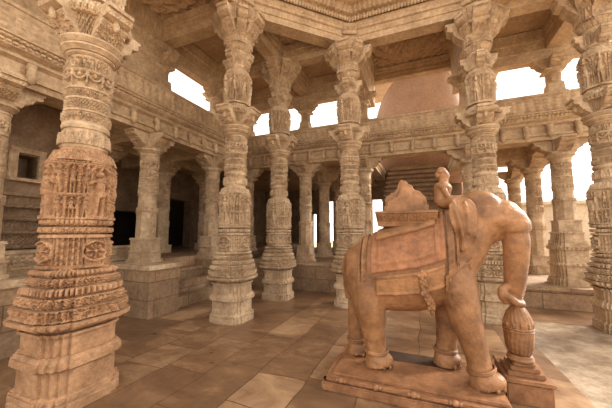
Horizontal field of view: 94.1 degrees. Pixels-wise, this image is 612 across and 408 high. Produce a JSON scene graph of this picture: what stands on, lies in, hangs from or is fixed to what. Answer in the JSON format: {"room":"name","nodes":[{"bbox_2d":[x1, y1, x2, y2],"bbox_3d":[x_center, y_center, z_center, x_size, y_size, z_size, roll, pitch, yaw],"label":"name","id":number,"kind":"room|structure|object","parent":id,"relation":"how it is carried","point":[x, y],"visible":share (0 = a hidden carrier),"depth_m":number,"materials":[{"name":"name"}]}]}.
{"room":"house of worship","nodes":[
{"label":"house of worship","id":0,"kind":"room"},
{"bbox_2d":[108,200,183,245],"bbox_3d":[-6.173,0.604,10.963,0.100,2.300,7.000,-2,-6,22],"label":"doorway","id":1,"kind":"structure","parent":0,"point":[124,226],"depth_m":10.46,"materials":[{"name":"black stone"}]},
{"bbox_2d":[7,242,298,273],"bbox_3d":[-6.116,2.004,9.176,6.250,0.970,18.000,-2,-6,22],"label":"floor","id":2,"kind":"structure","parent":0,"point":[260,246],"depth_m":9.47,"materials":[{"name":"stone"}]},
{"bbox_2d":[1,104,61,250],"bbox_3d":[-5.547,-0.460,4.351,0.616,3.010,3.000,-2,-6,22],"label":"wall","id":3,"kind":"structure","parent":2,"relation":"on","point":[34,131],"depth_m":5.14,"materials":[{"name":"beige stone"}]},
{"bbox_2d":[5,245,129,270],"bbox_3d":[-4.403,1.010,5.584,0.160,0.320,2.500,-2,-6,22],"label":"parapet","id":4,"kind":"object","parent":2,"relation":"on","point":[18,259],"visible":0.36,"depth_m":4.79,"materials":[{"name":"beige stone"}]},
{"bbox_2d":[105,144,127,233],"bbox_3d":[-5.019,0.086,6.945,0.919,2.960,0.919,2,-6,-23],"label":"pillar","id":5,"kind":"structure","parent":2,"relation":"on","point":[116,153],"depth_m":6.99,"materials":[{"name":"beige stone"}]},
{"bbox_2d":[109,128,133,147],"bbox_3d":[-4.973,-1.558,7.085,3.600,0.340,0.420,-2,-6,22],"label":"cross beam","id":6,"kind":"structure","parent":5,"relation":"on","point":[118,137],"depth_m":6.69,"materials":[{"name":"beige stone"}]},
{"bbox_2d":[156,162,180,252],"bbox_3d":[-4.334,0.247,8.614,0.919,2.960,0.919,2,-6,-23],"label":"pillar","id":7,"kind":"structure","parent":2,"relation":"on","point":[167,170],"depth_m":8.50,"materials":[{"name":"beige stone"}]},
{"bbox_2d":[121,149,197,169],"bbox_3d":[-4.288,-1.397,8.753,3.600,0.340,0.420,-2,-6,22],"label":"cross beam","id":8,"kind":"structure","parent":7,"relation":"on","point":[175,155],"depth_m":8.47,"materials":[{"name":"beige stone"}]},
{"bbox_2d":[122,146,204,172],"bbox_3d":[-4.342,-1.397,8.753,0.420,0.340,3.581,-2,-6,22],"label":"cross beam","id":9,"kind":"structure","parent":7,"relation":"on","point":[193,166],"depth_m":9.22,"materials":[{"name":"beige stone"}]},
{"bbox_2d":[192,172,205,249],"bbox_3d":[-3.665,0.404,10.245,0.919,2.960,0.919,2,-6,-23],"label":"pillar","id":10,"kind":"structure","parent":2,"relation":"on","point":[199,177],"depth_m":10.08,"materials":[{"name":"beige stone"}]},
{"bbox_2d":[115,159,264,247],"bbox_3d":[-6.036,0.508,9.450,0.300,4.000,18.300,-2,-6,22],"label":"wall","id":11,"kind":"structure","parent":0,"point":[127,180],"depth_m":11.86,"materials":[{"name":"beige stone"}]},
{"bbox_2d":[114,202,137,211],"bbox_3d":[-5.872,0.745,9.300,0.100,1.560,1.830,-2,-6,22],"label":"door frame","id":12,"kind":"structure","parent":11,"relation":"in","point":[119,206],"depth_m":9.29,"materials":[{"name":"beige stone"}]},
{"bbox_2d":[169,192,194,246],"bbox_3d":[-5.040,0.646,11.356,0.100,2.150,1.630,-2,-6,22],"label":"door frame","id":13,"kind":"structure","parent":11,"relation":"in","point":[176,196],"depth_m":11.85,"materials":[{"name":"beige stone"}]},
{"bbox_2d":[39,103,377,192],"bbox_3d":[-4.051,-1.675,8.683,10.711,0.200,18.000,-2,-6,22],"label":"ceiling","id":14,"kind":"structure","parent":0,"point":[260,185],"depth_m":13.76,"materials":[{"name":"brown stone"}]},
{"bbox_2d":[374,72,461,186],"bbox_3d":[5.363,-3.696,13.260,4.520,5.300,4.520,-2,-6,22],"label":"dome","id":15,"kind":"object","parent":14,"relation":"on","point":[428,92],"visible":0.25,"depth_m":11.61,"materials":[{"name":"beige stone"}]},
{"bbox_2d":[140,0,336,90],"bbox_3d":[-1.457,-4.206,6.674,4.411,0.228,6.728,-2,-6,22],"label":"ceiling","id":16,"kind":"structure","parent":0,"point":[166,9],"depth_m":7.21,"materials":[{"name":"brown stone"}]},
{"bbox_2d":[24,0,168,83],"bbox_3d":[-3.802,-3.433,5.348,0.393,1.620,2.647,-2,-6,22],"label":"beam","id":17,"kind":"structure","parent":16,"relation":"attached to","point":[147,30],"depth_m":6.00,"materials":[{"name":"beige stone"}]},
{"bbox_2d":[251,247,336,292],"bbox_3d":[0.612,2.392,11.803,4.200,0.700,8.000,-2,-6,22],"label":"podium","id":18,"kind":"structure","parent":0,"point":[318,276],"depth_m":7.77,"materials":[{"name":"stone"}]},
{"bbox_2d":[246,169,263,250],"bbox_3d":[-1.952,0.202,9.561,0.919,2.690,0.919,2,-6,-23],"label":"pillar","id":19,"kind":"structure","parent":18,"relation":"on","point":[252,174],"depth_m":9.46,"materials":[{"name":"beige stone"}]},
{"bbox_2d":[219,135,252,168],"bbox_3d":[-2.185,-1.727,8.882,0.620,1.020,1.770,-2,-6,22],"label":"beam","id":20,"kind":"structure","parent":19,"relation":"on","point":[249,163],"depth_m":9.15,"materials":[{"name":"beige stone"}]},
{"bbox_2d":[250,129,302,170],"bbox_3d":[-1.022,-1.692,9.242,2.100,1.020,0.620,-2,-6,22],"label":"beam","id":21,"kind":"structure","parent":19,"relation":"on","point":[260,157],"depth_m":9.14,"materials":[{"name":"beige stone"}]},
{"bbox_2d":[250,114,260,135],"bbox_3d":[-1.952,-2.620,9.833,0.721,0.940,0.721,2,-6,-23],"label":"pillar","id":22,"kind":"structure","parent":21,"relation":"on","point":[252,133],"depth_m":9.81,"materials":[{"name":"beige stone"}]},
{"bbox_2d":[251,87,303,114],"bbox_3d":[-0.983,-3.484,9.511,2.100,0.720,0.393,-2,-6,22],"label":"beam","id":23,"kind":"structure","parent":22,"relation":"on","point":[259,98],"depth_m":9.52,"materials":[{"name":"beige stone"}]},
{"bbox_2d":[293,99,318,128],"bbox_3d":[-0.008,-2.696,9.042,0.721,0.940,0.721,2,-6,-23],"label":"pillar","id":24,"kind":"structure","parent":21,"relation":"on","point":[305,109],"depth_m":8.90,"materials":[{"name":"beige stone"}]},
{"bbox_2d":[289,161,322,262],"bbox_3d":[-0.008,0.261,8.757,0.919,2.960,0.919,2,-6,-23],"label":"pillar","id":25,"kind":"structure","parent":18,"relation":"on","point":[304,171],"depth_m":8.60,"materials":[{"name":"beige stone"}]},
{"bbox_2d":[300,124,361,164],"bbox_3d":[0.788,-1.763,8.506,1.811,1.020,0.620,-2,-6,22],"label":"beam","id":26,"kind":"structure","parent":25,"relation":"on","point":[317,146],"depth_m":8.44,"materials":[{"name":"beige stone"}]},
{"bbox_2d":[312,173,338,256],"bbox_3d":[0.673,0.420,10.416,0.919,2.960,0.919,2,-6,-23],"label":"pillar","id":27,"kind":"structure","parent":18,"relation":"on","point":[324,181],"depth_m":10.27,"materials":[{"name":"beige stone"}]},
{"bbox_2d":[316,165,340,181],"bbox_3d":[0.678,-1.221,10.588,0.420,0.340,3.630,-2,-6,22],"label":"cross beam","id":28,"kind":"structure","parent":27,"relation":"on","point":[323,169],"depth_m":10.18,"materials":[{"name":"beige stone"}]},
{"bbox_2d":[327,164,373,174],"bbox_3d":[1.511,-1.255,10.233,1.811,0.340,0.420,-2,-6,22],"label":"cross beam","id":29,"kind":"structure","parent":27,"relation":"on","point":[333,168],"depth_m":10.26,"materials":[{"name":"beige stone"}]},
{"bbox_2d":[330,181,340,252],"bbox_3d":[1.365,0.583,12.102,0.919,2.960,0.919,2,-6,-23],"label":"pillar","id":30,"kind":"structure","parent":18,"relation":"on","point":[335,187],"depth_m":11.96,"materials":[{"name":"beige stone"}]},
{"bbox_2d":[358,155,382,235],"bbox_3d":[1.668,0.195,8.075,0.919,2.960,0.919,2,-6,-23],"label":"pillar","id":31,"kind":"structure","parent":18,"relation":"on","point":[366,166],"depth_m":7.96,"materials":[{"name":"beige stone"}]},
{"bbox_2d":[371,163,385,180],"bbox_3d":[2.355,-1.286,9.906,0.420,0.340,3.630,-2,-6,22],"label":"cross beam","id":32,"kind":"structure","parent":31,"relation":"on","point":[379,173],"depth_m":10.54,"materials":[{"name":"beige stone"}]},
{"bbox_2d":[360,105,469,159],"bbox_3d":[2.852,-1.844,7.666,2.647,1.020,0.620,-2,-6,22],"label":"beam","id":33,"kind":"structure","parent":31,"relation":"on","point":[435,131],"depth_m":7.46,"materials":[{"name":"beige stone"}]},
{"bbox_2d":[358,88,376,119],"bbox_3d":[1.668,-2.761,8.360,0.721,0.940,0.721,2,-6,-23],"label":"pillar","id":34,"kind":"structure","parent":33,"relation":"on","point":[365,98],"depth_m":8.21,"materials":[{"name":"beige stone"}]},
{"bbox_2d":[304,73,362,103],"bbox_3d":[0.828,-3.555,8.774,1.811,0.720,0.393,-2,-6,22],"label":"beam","id":35,"kind":"structure","parent":34,"relation":"on","point":[321,89],"depth_m":8.76,"materials":[{"name":"beige stone"}]},
{"bbox_2d":[369,144,373,154],"bbox_3d":[1.815,-1.500,7.897,0.140,0.300,0.158,-2,-6,22],"label":"pendant","id":36,"kind":"object","parent":33,"relation":"attached to","point":[371,146],"depth_m":7.86,"materials":[{"name":"beige stone"}]},
{"bbox_2d":[389,142,393,152],"bbox_3d":[2.305,-1.519,7.697,0.140,0.300,0.158,-2,-6,22],"label":"pendant","id":37,"kind":"object","parent":33,"relation":"attached to","point":[391,144],"depth_m":7.66,"materials":[{"name":"beige stone"}]},
{"bbox_2d":[410,139,414,150],"bbox_3d":[2.795,-1.538,7.498,0.140,0.300,0.158,-2,-6,22],"label":"pendant","id":38,"kind":"object","parent":33,"relation":"attached to","point":[412,141],"depth_m":7.45,"materials":[{"name":"beige stone"}]},
{"bbox_2d":[432,137,436,148],"bbox_3d":[3.285,-1.558,7.299,0.140,0.300,0.158,-2,-6,22],"label":"pendant","id":39,"kind":"object","parent":33,"relation":"attached to","point":[434,139],"depth_m":7.26,"materials":[{"name":"beige stone"}]},
{"bbox_2d":[455,134,460,146],"bbox_3d":[3.775,-1.577,7.099,0.140,0.300,0.158,-2,-6,22],"label":"pendant","id":40,"kind":"object","parent":33,"relation":"attached to","point":[457,136],"depth_m":7.07,"materials":[{"name":"beige stone"}]},
{"bbox_2d":[0,286,611,407],"bbox_3d":[-0.581,2.421,7.406,17.800,0.200,19.000,-2,-6,22],"label":"floor","id":41,"kind":"structure","parent":0,"point":[281,357],"depth_m":3.72,"materials":[{"name":"stone"}]},
{"bbox_2d":[0,272,29,359],"bbox_3d":[-4.431,1.464,3.571,1.209,0.970,1.330,-2,-6,22],"label":"podium","id":42,"kind":"object","parent":41,"relation":"on","point":[9,340],"visible":0.43,"depth_m":3.63,"materials":[{"name":"stone"}]},
{"bbox_2d":[0,69,45,279],"bbox_3d":[-4.308,-0.350,3.822,0.919,2.690,0.919,2,-6,-23],"label":"pillar","id":43,"kind":"structure","parent":42,"relation":"on","point":[13,95],"depth_m":3.88,"materials":[{"name":"beige stone"}]},
{"bbox_2d":[0,0,18,70],"bbox_3d":[-4.604,-2.294,2.991,0.620,1.020,2.100,-2,-6,22],"label":"beam","id":44,"kind":"structure","parent":43,"relation":"on","point":[8,8],"depth_m":3.82,"materials":[{"name":"beige stone"}]},
{"bbox_2d":[11,0,23,6],"bbox_3d":[-4.308,-3.172,4.094,0.721,0.940,0.721,2,-6,-23],"label":"pillar","id":45,"kind":"structure","parent":44,"relation":"on","point":[19,2],"depth_m":4.11,"materials":[{"name":"beige stone"}]},
{"bbox_2d":[3,0,140,407],"bbox_3d":[-2.365,-1.073,3.094,1.010,5.930,1.010,3,-6,-26],"label":"carved pillar","id":46,"kind":"structure","parent":41,"relation":"on","point":[69,307],"depth_m":2.78,"materials":[{"name":"beige stone"}]},
{"bbox_2d":[109,261,182,319],"bbox_3d":[-3.324,1.675,5.766,1.349,0.970,0.790,-2,-6,22],"label":"podium","id":47,"kind":"object","parent":41,"relation":"on","point":[152,289],"visible":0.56,"depth_m":5.39,"materials":[{"name":"stone"}]},
{"bbox_2d":[124,128,174,263],"bbox_3d":[-3.364,-0.134,6.070,0.919,2.690,0.919,2,-6,-23],"label":"pillar","id":48,"kind":"structure","parent":47,"relation":"on","point":[145,247],"depth_m":5.92,"materials":[{"name":"beige stone"}]},
{"bbox_2d":[4,5,174,132],"bbox_3d":[-3.706,-2.083,5.178,0.620,1.020,2.647,-2,-6,22],"label":"beam","id":49,"kind":"structure","parent":48,"relation":"on","point":[139,102],"depth_m":4.44,"materials":[{"name":"beige stone"}]},
{"bbox_2d":[25,63,37,84],"bbox_3d":[-3.968,-1.864,4.116,0.158,0.300,0.140,-2,-6,22],"label":"pendant","id":50,"kind":"object","parent":49,"relation":"attached to","point":[31,69],"depth_m":4.09,"materials":[{"name":"beige stone"}]},
{"bbox_2d":[130,107,137,123],"bbox_3d":[-3.368,-1.723,5.579,0.158,0.300,0.140,-2,-6,22],"label":"pendant","id":51,"kind":"object","parent":49,"relation":"attached to","point":[133,110],"depth_m":5.55,"materials":[{"name":"beige stone"}]},
{"bbox_2d":[153,117,160,131],"bbox_3d":[-3.167,-1.676,6.067,0.158,0.300,0.140,-2,-6,22],"label":"pendant","id":52,"kind":"object","parent":49,"relation":"attached to","point":[156,120],"depth_m":6.03,"materials":[{"name":"beige stone"}]},
{"bbox_2d":[159,50,179,89],"bbox_3d":[-3.307,-2.937,6.533,0.721,0.940,0.721,2,-6,-23],"label":"pillar","id":53,"kind":"structure","parent":49,"relation":"on","point":[169,62],"depth_m":6.46,"materials":[{"name":"beige stone"}]},
{"bbox_2d":[167,43,219,88],"bbox_3d":[-2.958,-3.683,7.445,0.393,0.720,1.811,-2,-6,22],"label":"beam","id":54,"kind":"structure","parent":53,"relation":"on","point":[194,63],"depth_m":7.43,"materials":[{"name":"beige stone"}]},
{"bbox_2d":[161,255,212,308],"bbox_3d":[-3.015,1.772,6.770,1.280,0.970,1.370,-2,-6,22],"label":"stone steps","id":55,"kind":"structure","parent":41,"relation":"on","point":[194,287],"depth_m":6.78,"materials":[{"name":"beige stone"}]},
{"bbox_2d":[190,254,214,284],"bbox_3d":[-2.579,1.868,7.770,1.213,0.970,0.860,-2,-6,22],"label":"podium","id":56,"kind":"object","parent":41,"relation":"on","point":[203,260],"visible":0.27,"depth_m":7.38,"materials":[{"name":"stone"}]},
{"bbox_2d":[196,153,224,255],"bbox_3d":[-2.622,0.045,7.930,0.919,2.690,0.919,2,-6,-23],"label":"pillar","id":57,"kind":"structure","parent":56,"relation":"on","point":[213,166],"depth_m":7.77,"materials":[{"name":"beige stone"}]},
{"bbox_2d":[165,93,224,155],"bbox_3d":[-2.862,-1.885,7.232,0.620,1.020,1.811,-2,-6,22],"label":"beam","id":58,"kind":"structure","parent":57,"relation":"on","point":[195,130],"depth_m":6.99,"materials":[{"name":"beige stone"}]},
{"bbox_2d":[172,125,178,138],"bbox_3d":[-2.981,-1.633,6.520,0.158,0.300,0.140,-2,-6,22],"label":"pendant","id":59,"kind":"object","parent":58,"relation":"attached to","point":[175,128],"depth_m":6.48,"materials":[{"name":"beige stone"}]},
{"bbox_2d":[187,132,193,144],"bbox_3d":[-2.810,-1.592,6.937,0.158,0.300,0.140,-2,-6,22],"label":"pendant","id":60,"kind":"object","parent":58,"relation":"attached to","point":[190,141],"depth_m":6.90,"materials":[{"name":"beige stone"}]},
{"bbox_2d":[201,137,206,149],"bbox_3d":[-2.639,-1.552,7.354,0.158,0.300,0.140,-2,-6,22],"label":"pendant","id":61,"kind":"object","parent":58,"relation":"attached to","point":[203,139],"depth_m":7.32,"materials":[{"name":"beige stone"}]},
{"bbox_2d":[202,85,223,113],"bbox_3d":[-2.622,-2.777,8.202,0.721,0.940,0.721,2,-6,-23],"label":"pillar","id":62,"kind":"structure","parent":58,"relation":"on","point":[214,96],"depth_m":8.05,"materials":[{"name":"beige stone"}]},
{"bbox_2d":[213,143,217,153],"bbox_3d":[-2.468,-1.512,7.771,0.158,0.300,0.140,-2,-6,22],"label":"pendant","id":63,"kind":"object","parent":58,"relation":"attached to","point":[215,145],"depth_m":7.73,"materials":[{"name":"beige stone"}]},
{"bbox_2d":[207,0,265,325],"bbox_3d":[-1.363,-0.839,5.533,1.000,5.930,1.000,2,-6,-23],"label":"carved pillar","id":64,"kind":"structure","parent":41,"relation":"on","point":[232,272],"depth_m":5.33,"materials":[{"name":"beige stone"}]},
{"bbox_2d":[163,1,216,48],"bbox_3d":[-2.337,-3.897,6.221,2.100,0.450,0.413,-2,-6,22],"label":"roof beam","id":65,"kind":"structure","parent":64,"relation":"on","point":[194,25],"depth_m":6.17,"materials":[{"name":"beige stone"}]},
{"bbox_2d":[241,0,253,6],"bbox_3d":[-1.217,-4.018,5.691,0.340,0.490,0.215,5,-8,-45],"label":"block","id":66,"kind":"object","parent":64,"relation":"on","point":[249,2],"visible":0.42,"depth_m":5.69,"materials":[{"name":"beige stone"}]},
{"bbox_2d":[254,31,283,59],"bbox_3d":[-1.014,-3.854,6.663,0.413,0.450,1.811,-2,-6,22],"label":"roof beam","id":67,"kind":"structure","parent":64,"relation":"on","point":[268,45],"depth_m":6.76,"materials":[{"name":"beige stone"}]},
{"bbox_2d":[252,0,346,47],"bbox_3d":[-0.180,-3.977,6.327,2.561,0.470,0.453,2,-6,-23],"label":"lintel","id":68,"kind":"object","parent":64,"relation":"on","point":[282,18],"visible":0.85,"depth_m":6.20,"materials":[{"name":"beige stone"}]},
{"bbox_2d":[259,55,301,301],"bbox_3d":[-0.678,-0.678,7.202,1.000,5.930,1.000,2,-6,-23],"label":"carved pillar","id":69,"kind":"structure","parent":41,"relation":"on","point":[278,263],"depth_m":6.99,"materials":[{"name":"beige stone"}]},
{"bbox_2d":[216,53,264,84],"bbox_3d":[-1.652,-3.736,7.889,2.100,0.450,0.413,-2,-6,22],"label":"roof beam","id":70,"kind":"structure","parent":69,"relation":"on","point":[258,59],"depth_m":7.70,"materials":[{"name":"beige stone"}]},
{"bbox_2d":[291,69,309,95],"bbox_3d":[-0.337,-3.695,8.313,0.413,0.450,1.770,-2,-6,22],"label":"roof beam","id":71,"kind":"structure","parent":69,"relation":"on","point":[300,85],"depth_m":8.53,"materials":[{"name":"beige stone"}]},
{"bbox_2d":[283,41,328,66],"bbox_3d":[0.158,-3.807,7.153,1.811,0.450,0.413,-2,-6,22],"label":"roof beam","id":72,"kind":"structure","parent":69,"relation":"on","point":[306,54],"depth_m":7.10,"materials":[{"name":"beige stone"}]},
{"bbox_2d":[324,36,372,308],"bbox_3d":[0.999,-0.744,6.520,1.000,5.930,1.000,2,-6,-23],"label":"carved pillar","id":73,"kind":"structure","parent":41,"relation":"on","point":[346,56],"depth_m":6.37,"materials":[{"name":"beige stone"}]},
{"bbox_2d":[342,23,356,36],"bbox_3d":[1.001,-3.929,6.618,0.340,0.490,0.215,0,-6,-1],"label":"block","id":74,"kind":"object","parent":73,"relation":"on","point":[349,29],"visible":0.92,"depth_m":6.54,"materials":[{"name":"beige stone"}]},
{"bbox_2d":[357,57,375,107],"bbox_3d":[1.629,-4.061,8.371,0.413,1.190,3.300,-2,-6,22],"label":"roof beam","id":75,"kind":"structure","parent":73,"relation":"on","point":[367,72],"depth_m":8.70,"materials":[{"name":"beige stone"}]},
{"bbox_2d":[375,54,450,84],"bbox_3d":[3.432,-4.370,9.336,2.647,0.390,0.393,-2,-6,22],"label":"beam","id":76,"kind":"structure","parent":75,"relation":"attached to","point":[437,64],"depth_m":9.20,"materials":[{"name":"beige stone"}]},
{"bbox_2d":[352,0,464,47],"bbox_3d":[2.221,-3.977,6.322,2.647,0.470,0.453,-2,-6,22],"label":"lintel","id":77,"kind":"object","parent":73,"relation":"on","point":[432,16],"visible":0.88,"depth_m":6.18,"materials":[{"name":"beige stone"}]},
{"bbox_2d":[321,344,511,407],"bbox_3d":[1.112,1.822,3.022,1.680,0.153,0.964,-2,-6,22],"label":"plinth","id":78,"kind":"object","parent":41,"relation":"on","point":[414,381],"visible":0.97,"depth_m":2.79,"materials":[{"name":"brown stone"}]},
{"bbox_2d":[342,167,531,394],"bbox_3d":[1.312,0.679,3.092,1.906,2.168,0.745,-3,-6,26],"label":"elephant","id":79,"kind":"object","parent":78,"relation":"on","point":[423,258],"visible":1,"depth_m":2.84},
{"bbox_2d":[445,0,510,324],"bbox_3d":[3.449,-0.840,5.523,1.000,5.930,1.000,2,-6,-23],"label":"carved pillar","id":80,"kind":"structure","parent":41,"relation":"on","point":[474,28],"depth_m":5.41,"materials":[{"name":"beige stone"}]},
{"bbox_2d":[449,40,464,94],"bbox_3d":[4.079,-4.157,7.374,0.413,1.190,3.300,-2,-6,22],"label":"roof beam","id":81,"kind":"structure","parent":80,"relation":"on","point":[455,53],"depth_m":7.96,"materials":[{"name":"beige stone"}]},
{"bbox_2d":[461,0,477,7],"bbox_3d":[3.302,-4.019,5.682,0.215,0.490,0.340,5,-8,-45],"label":"block","id":82,"kind":"object","parent":80,"relation":"on","point":[465,3],"visible":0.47,"depth_m":5.68,"materials":[{"name":"beige stone"}]},
{"bbox_2d":[502,0,553,17],"bbox_3d":[4.285,-3.969,5.474,1.811,0.450,0.413,-2,-6,22],"label":"roof beam","id":83,"kind":"structure","parent":80,"relation":"on","point":[517,7],"depth_m":5.44,"materials":[{"name":"beige stone"}]},
{"bbox_2d":[492,355,556,407],"bbox_3d":[2.166,1.718,2.868,0.385,0.330,0.570,-2,-6,22],"label":"pedestal","id":84,"kind":"object","parent":41,"relation":"on","point":[527,384],"visible":0.78,"depth_m":2.66,"materials":[{"name":"brown stone"}]},
{"bbox_2d":[502,305,534,363],"bbox_3d":[2.131,1.277,2.859,0.272,0.545,0.272,-2,-6,22],"label":"bundle","id":85,"kind":"object","parent":84,"relation":"on","point":[518,326],"visible":0.97,"depth_m":2.77,"materials":[{"name":"orange stone"}]},
{"bbox_2d":[550,0,611,334],"bbox_3d":[5.125,-0.905,4.841,1.000,5.930,1.000,2,-6,-23],"label":"carved pillar","id":86,"kind":"structure","parent":41,"relation":"on","point":[591,20],"depth_m":4.80,"materials":[{"name":"beige stone"}]},
{"bbox_2d":[542,14,572,48],"bbox_3d":[5.466,-3.923,5.952,0.413,0.450,1.770,-2,-6,22],"label":"roof beam","id":87,"kind":"structure","parent":86,"relation":"on","point":[555,31],"depth_m":6.27,"materials":[{"name":"beige stone"}]},
{"bbox_2d":[279,0,430,22],"bbox_3d":[1.038,-5.029,3.514,6.457,1.115,6.457,-2,-6,22],"label":"crown molding","id":88,"kind":"structure","parent":0,"point":[349,11],"depth_m":6.35,"materials":[{"name":"beige stone"}]},
{"bbox_2d":[264,183,460,247],"bbox_3d":[1.025,1.163,16.256,14.200,4.000,0.300,-2,-6,22],"label":"wall","id":89,"kind":"structure","parent":0,"point":[377,192],"depth_m":16.44,"materials":[{"name":"beige stone"}]},
{"bbox_2d":[371,30,450,68],"bbox_3d":[2.862,-4.788,7.973,2.645,0.260,3.370,-2,-6,22],"label":"ceiling","id":90,"kind":"structure","parent":0,"point":[433,44],"depth_m":8.65,"materials":[{"name":"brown stone"}]},
{"bbox_2d":[375,71,498,103],"bbox_3d":[5.288,-6.944,13.441,7.600,0.200,8.100,-2,-6,22],"label":"ceiling","id":91,"kind":"structure","parent":0,"point":[381,89],"depth_m":16.34,"materials":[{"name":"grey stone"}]},
{"bbox_2d":[493,8,551,38],"bbox_3d":[4.717,-4.226,6.560,1.809,0.210,2.270,-2,-6,22],"label":"ceiling","id":92,"kind":"structure","parent":0,"point":[536,20],"depth_m":6.55,"materials":[{"name":"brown stone"}]},
{"bbox_2d":[523,273,594,312],"bbox_3d":[6.312,2.302,9.558,8.050,0.450,7.840,-2,-6,22],"label":"platform","id":93,"kind":"structure","parent":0,"point":[539,293],"depth_m":5.88,"materials":[{"name":"stone"}]},
{"bbox_2d":[382,163,441,211],"bbox_3d":[4.136,0.432,10.642,2.240,3.480,2.220,-2,-6,22],"label":"shrine","id":94,"kind":"object","parent":93,"relation":"on","point":[422,178],"visible":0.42,"depth_m":9.88,"materials":[{"name":"beige stone"}]},
{"bbox_2d":[445,144,473,194],"bbox_3d":[4.118,0.223,7.066,0.919,3.210,0.919,2,-6,-23],"label":"pillar","id":95,"kind":"structure","parent":93,"relation":"on","point":[463,157],"depth_m":7.06,"materials":[{"name":"beige stone"}]},
{"bbox_2d":[448,159,460,175],"bbox_3d":[4.805,-1.382,8.909,0.420,0.340,3.630,-2,-6,22],"label":"cross beam","id":96,"kind":"structure","parent":95,"relation":"on","point":[454,169],"depth_m":9.68,"materials":[{"name":"beige stone"}]},
{"bbox_2d":[469,90,563,148],"bbox_3d":[4.915,-1.925,6.827,1.811,1.020,0.620,-2,-6,22],"label":"beam","id":97,"kind":"structure","parent":95,"relation":"on","point":[530,119],"depth_m":6.52,"materials":[{"name":"beige stone"}]},
{"bbox_2d":[447,69,465,105],"bbox_3d":[4.118,-2.857,7.363,0.721,0.940,0.721,2,-6,-23],"label":"pillar","id":98,"kind":"structure","parent":97,"relation":"on","point":[457,81],"depth_m":7.34,"materials":[{"name":"beige stone"}]},
{"bbox_2d":[490,28,552,72],"bbox_3d":[4.954,-3.717,7.096,1.811,0.720,0.393,-2,-6,22],"label":"beam","id":99,"kind":"structure","parent":98,"relation":"on","point":[516,51],"depth_m":6.88,"materials":[{"name":"beige stone"}]},
{"bbox_2d":[499,129,505,141],"bbox_3d":[4.649,-1.611,6.744,0.140,0.300,0.158,-2,-6,22],"label":"pendant","id":100,"kind":"object","parent":97,"relation":"attached to","point":[502,132],"depth_m":6.71,"materials":[{"name":"beige stone"}]},
{"bbox_2d":[522,126,529,139],"bbox_3d":[5.068,-1.627,6.574,0.140,0.300,0.158,-2,-6,22],"label":"pendant","id":101,"kind":"object","parent":97,"relation":"attached to","point":[525,129],"depth_m":6.55,"materials":[{"name":"beige stone"}]},
{"bbox_2d":[546,124,554,136],"bbox_3d":[5.487,-1.644,6.403,0.140,0.300,0.158,-2,-6,22],"label":"pendant","id":102,"kind":"object","parent":97,"relation":"attached to","point":[550,128],"depth_m":6.38,"materials":[{"name":"beige stone"}]},
{"bbox_2d":[497,169,523,208],"bbox_3d":[7.168,0.480,9.729,0.919,3.210,0.919,2,-6,-23],"label":"pillar","id":103,"kind":"structure","parent":93,"relation":"on","point":[513,178],"depth_m":9.66,"materials":[{"name":"beige stone"}]},
{"bbox_2d":[508,155,549,274],"bbox_3d":[6.476,0.317,8.043,0.919,3.210,0.919,2,-6,-23],"label":"pillar","id":104,"kind":"structure","parent":93,"relation":"on","point":[532,167],"depth_m":7.91,"materials":[{"name":"beige stone"}]},
{"bbox_2d":[496,147,526,162],"bbox_3d":[5.638,-1.417,8.554,1.811,0.340,0.420,-2,-6,22],"label":"cross beam","id":105,"kind":"structure","parent":104,"relation":"on","point":[505,155],"depth_m":8.26,"materials":[{"name":"beige stone"}]},
{"bbox_2d":[505,146,543,170],"bbox_3d":[6.481,-1.448,8.227,0.420,0.340,3.630,-2,-6,22],"label":"cross beam","id":106,"kind":"structure","parent":104,"relation":"on","point":[529,152],"depth_m":7.96,"materials":[{"name":"beige stone"}]},
{"bbox_2d":[529,133,592,287],"bbox_3d":[5.795,0.158,6.384,0.919,3.210,0.919,2,-6,-23],"label":"pillar","id":107,"kind":"structure","parent":93,"relation":"on","point":[568,247],"depth_m":6.23,"materials":[{"name":"beige stone"}]},
{"bbox_2d":[561,88,588,137],"bbox_3d":[6.725,-1.995,6.090,2.100,1.020,0.620,-2,-6,22],"label":"beam","id":108,"kind":"structure","parent":107,"relation":"on","point":[572,123],"depth_m":6.23,"materials":[{"name":"beige stone"}]},
{"bbox_2d":[529,49,575,92],"bbox_3d":[5.795,-2.923,6.681,0.721,0.940,0.721,2,-6,-23],"label":"pillar","id":109,"kind":"structure","parent":108,"relation":"on","point":[551,68],"depth_m":6.55,"materials":[{"name":"beige stone"}]},
{"bbox_2d":[553,30,580,58],"bbox_3d":[6.764,-3.788,6.359,2.100,0.720,0.393,-2,-6,22],"label":"beam","id":110,"kind":"structure","parent":109,"relation":"on","point":[566,45],"depth_m":6.52,"materials":[{"name":"beige stone"}]},
{"bbox_2d":[573,120,582,134],"bbox_3d":[5.940,-1.662,6.219,0.140,0.300,0.158,-2,-6,22],"label":"pendant","id":111,"kind":"object","parent":108,"relation":"attached to","point":[577,124],"depth_m":6.20,"materials":[{"name":"beige stone"}]},
{"bbox_3d":[5.842,2.640,9.631,70.000,0.190,70.000,-2,-6,22],"label":"floor","id":112,"kind":"structure","parent":0,"visible":0},
{"bbox_2d":[522,200,595,257],"bbox_3d":[13.839,1.460,15.062,14.400,3.180,1.350,-2,-6,22],"label":"wall","id":113,"kind":"structure","parent":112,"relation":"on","point":[582,209],"depth_m":14.62,"materials":[{"name":"stone"}]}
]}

